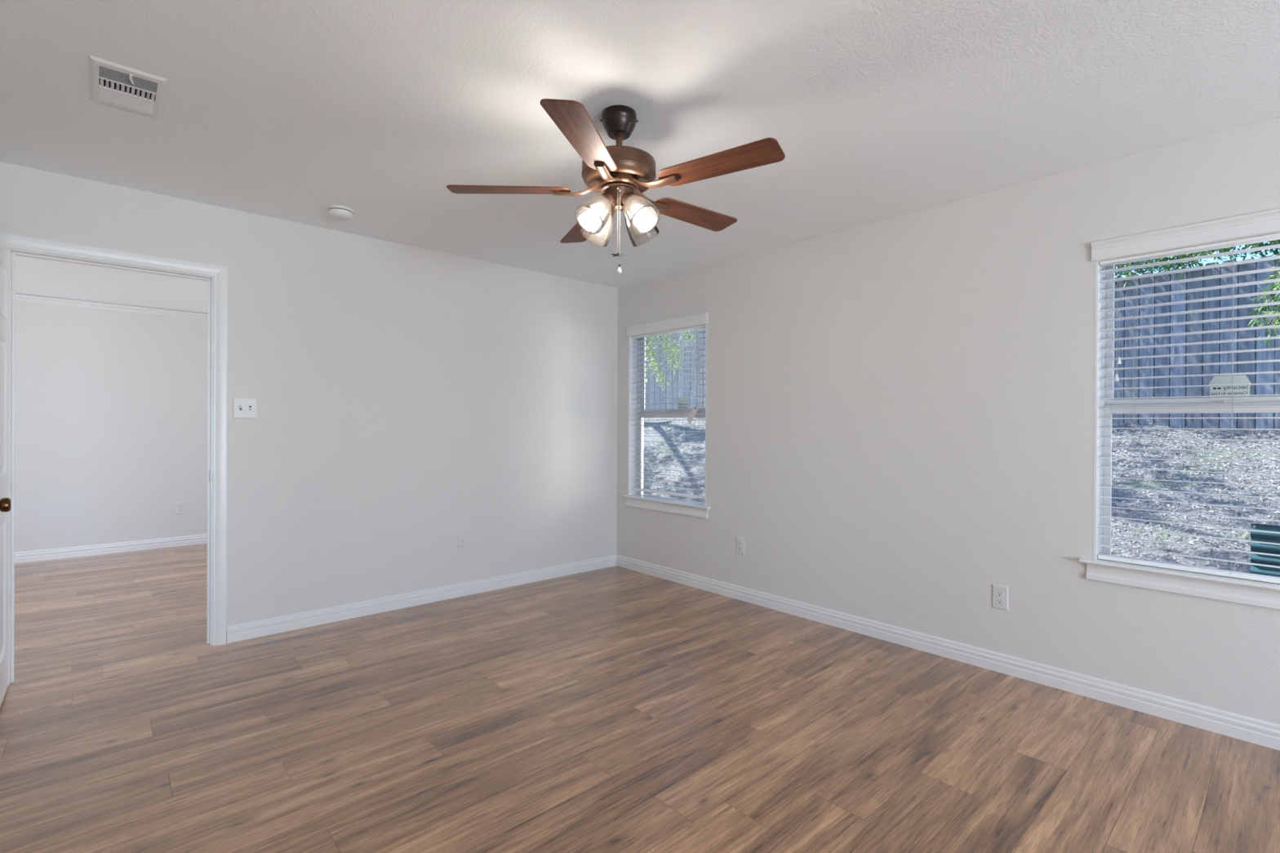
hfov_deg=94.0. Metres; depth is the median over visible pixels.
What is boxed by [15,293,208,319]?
trim
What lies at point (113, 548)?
baseboard
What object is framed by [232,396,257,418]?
light switch
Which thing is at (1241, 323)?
fence
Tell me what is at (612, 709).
floor
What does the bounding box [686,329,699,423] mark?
tag
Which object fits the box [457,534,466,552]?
power outlet
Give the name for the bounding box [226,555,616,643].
baseboard
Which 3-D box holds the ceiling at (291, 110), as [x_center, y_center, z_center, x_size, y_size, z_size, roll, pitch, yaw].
[0.927,-1.250,0.883,4.200,0.100,8.000,0,0,-42]
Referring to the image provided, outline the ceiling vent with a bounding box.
[88,54,168,117]
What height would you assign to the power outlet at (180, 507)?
0.120 m
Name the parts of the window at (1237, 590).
frame, head trim, sash, sash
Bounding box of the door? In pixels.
[0,232,11,706]
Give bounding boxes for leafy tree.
[645,331,696,391]
[1114,239,1279,346]
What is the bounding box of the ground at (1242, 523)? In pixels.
[643,416,1279,573]
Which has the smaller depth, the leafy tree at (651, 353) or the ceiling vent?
the ceiling vent
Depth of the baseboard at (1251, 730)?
2.98 m
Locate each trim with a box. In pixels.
[0,232,227,686]
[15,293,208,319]
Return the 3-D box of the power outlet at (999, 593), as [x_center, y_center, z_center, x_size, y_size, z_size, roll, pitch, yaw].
[1.819,0.864,3.015,0.008,0.120,0.073,0,0,-42]
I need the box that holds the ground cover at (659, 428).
[643,417,1279,573]
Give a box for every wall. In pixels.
[0,161,617,626]
[14,300,208,552]
[616,116,1279,724]
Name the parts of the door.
panel, panel, panel, knob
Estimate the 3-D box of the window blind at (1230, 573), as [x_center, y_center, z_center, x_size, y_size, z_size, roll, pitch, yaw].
[2.406,-0.071,2.425,0.068,1.363,0.867,0,0,-42]
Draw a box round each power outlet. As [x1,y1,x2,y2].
[175,502,185,515]
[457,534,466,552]
[736,537,744,555]
[991,584,1008,610]
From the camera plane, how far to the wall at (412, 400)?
3.90 m
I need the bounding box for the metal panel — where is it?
[1250,523,1279,577]
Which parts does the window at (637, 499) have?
frame, head trim, sash, sash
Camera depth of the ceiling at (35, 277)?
5.34 m
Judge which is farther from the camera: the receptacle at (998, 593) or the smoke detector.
the smoke detector
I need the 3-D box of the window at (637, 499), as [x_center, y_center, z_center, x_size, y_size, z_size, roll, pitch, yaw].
[0.247,-0.084,4.862,0.202,1.540,0.987,0,0,-42]
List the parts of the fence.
picket panel, picket panel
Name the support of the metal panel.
on the ground at (1242, 523)
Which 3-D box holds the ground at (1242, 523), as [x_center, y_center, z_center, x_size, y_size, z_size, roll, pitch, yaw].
[1.681,0.127,8.813,7.200,2.156,20.750,0,0,-42]
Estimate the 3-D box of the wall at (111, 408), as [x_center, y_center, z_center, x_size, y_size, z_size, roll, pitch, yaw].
[-5.169,-0.005,5.544,7.200,2.400,0.120,0,0,-42]
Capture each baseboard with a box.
[14,533,207,563]
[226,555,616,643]
[616,554,1279,751]
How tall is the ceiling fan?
0.634 m
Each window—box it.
[621,312,710,518]
[1079,208,1279,609]
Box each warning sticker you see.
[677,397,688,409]
[1208,374,1251,397]
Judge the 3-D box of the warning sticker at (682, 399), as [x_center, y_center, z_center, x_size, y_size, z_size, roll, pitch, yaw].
[0.350,-0.185,4.862,0.001,0.096,0.132,0,0,-42]
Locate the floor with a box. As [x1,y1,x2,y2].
[0,543,1279,852]
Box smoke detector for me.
[326,204,354,220]
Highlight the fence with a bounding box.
[644,254,1279,430]
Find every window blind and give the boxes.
[631,324,706,499]
[1097,232,1279,583]
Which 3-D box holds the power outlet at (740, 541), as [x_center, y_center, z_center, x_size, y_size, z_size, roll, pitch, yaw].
[0.711,0.849,4.242,0.008,0.120,0.073,0,0,-42]
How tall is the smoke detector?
0.052 m
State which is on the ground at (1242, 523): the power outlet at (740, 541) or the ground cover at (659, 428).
the ground cover at (659, 428)
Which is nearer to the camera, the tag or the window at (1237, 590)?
the window at (1237, 590)
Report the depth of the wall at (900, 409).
3.18 m
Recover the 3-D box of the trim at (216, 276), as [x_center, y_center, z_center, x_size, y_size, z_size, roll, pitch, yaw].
[-2.698,0.159,3.092,0.913,2.112,0.153,0,0,-42]
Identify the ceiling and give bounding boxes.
[0,0,1279,288]
[15,255,208,314]
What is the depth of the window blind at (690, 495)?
4.83 m
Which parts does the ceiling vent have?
damper lever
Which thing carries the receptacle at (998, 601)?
attached to the power outlet at (999, 593)
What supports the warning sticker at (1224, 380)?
attached to the window at (1237, 590)
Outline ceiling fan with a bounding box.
[446,98,785,274]
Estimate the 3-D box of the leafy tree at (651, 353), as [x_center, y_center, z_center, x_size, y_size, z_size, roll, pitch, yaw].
[-1.035,-2.479,7.679,5.158,4.700,8.315,0,0,-42]
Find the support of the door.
in the wall at (412, 400)
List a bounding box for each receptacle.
[995,591,1003,596]
[995,598,1003,604]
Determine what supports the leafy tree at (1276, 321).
on the ground at (1242, 523)

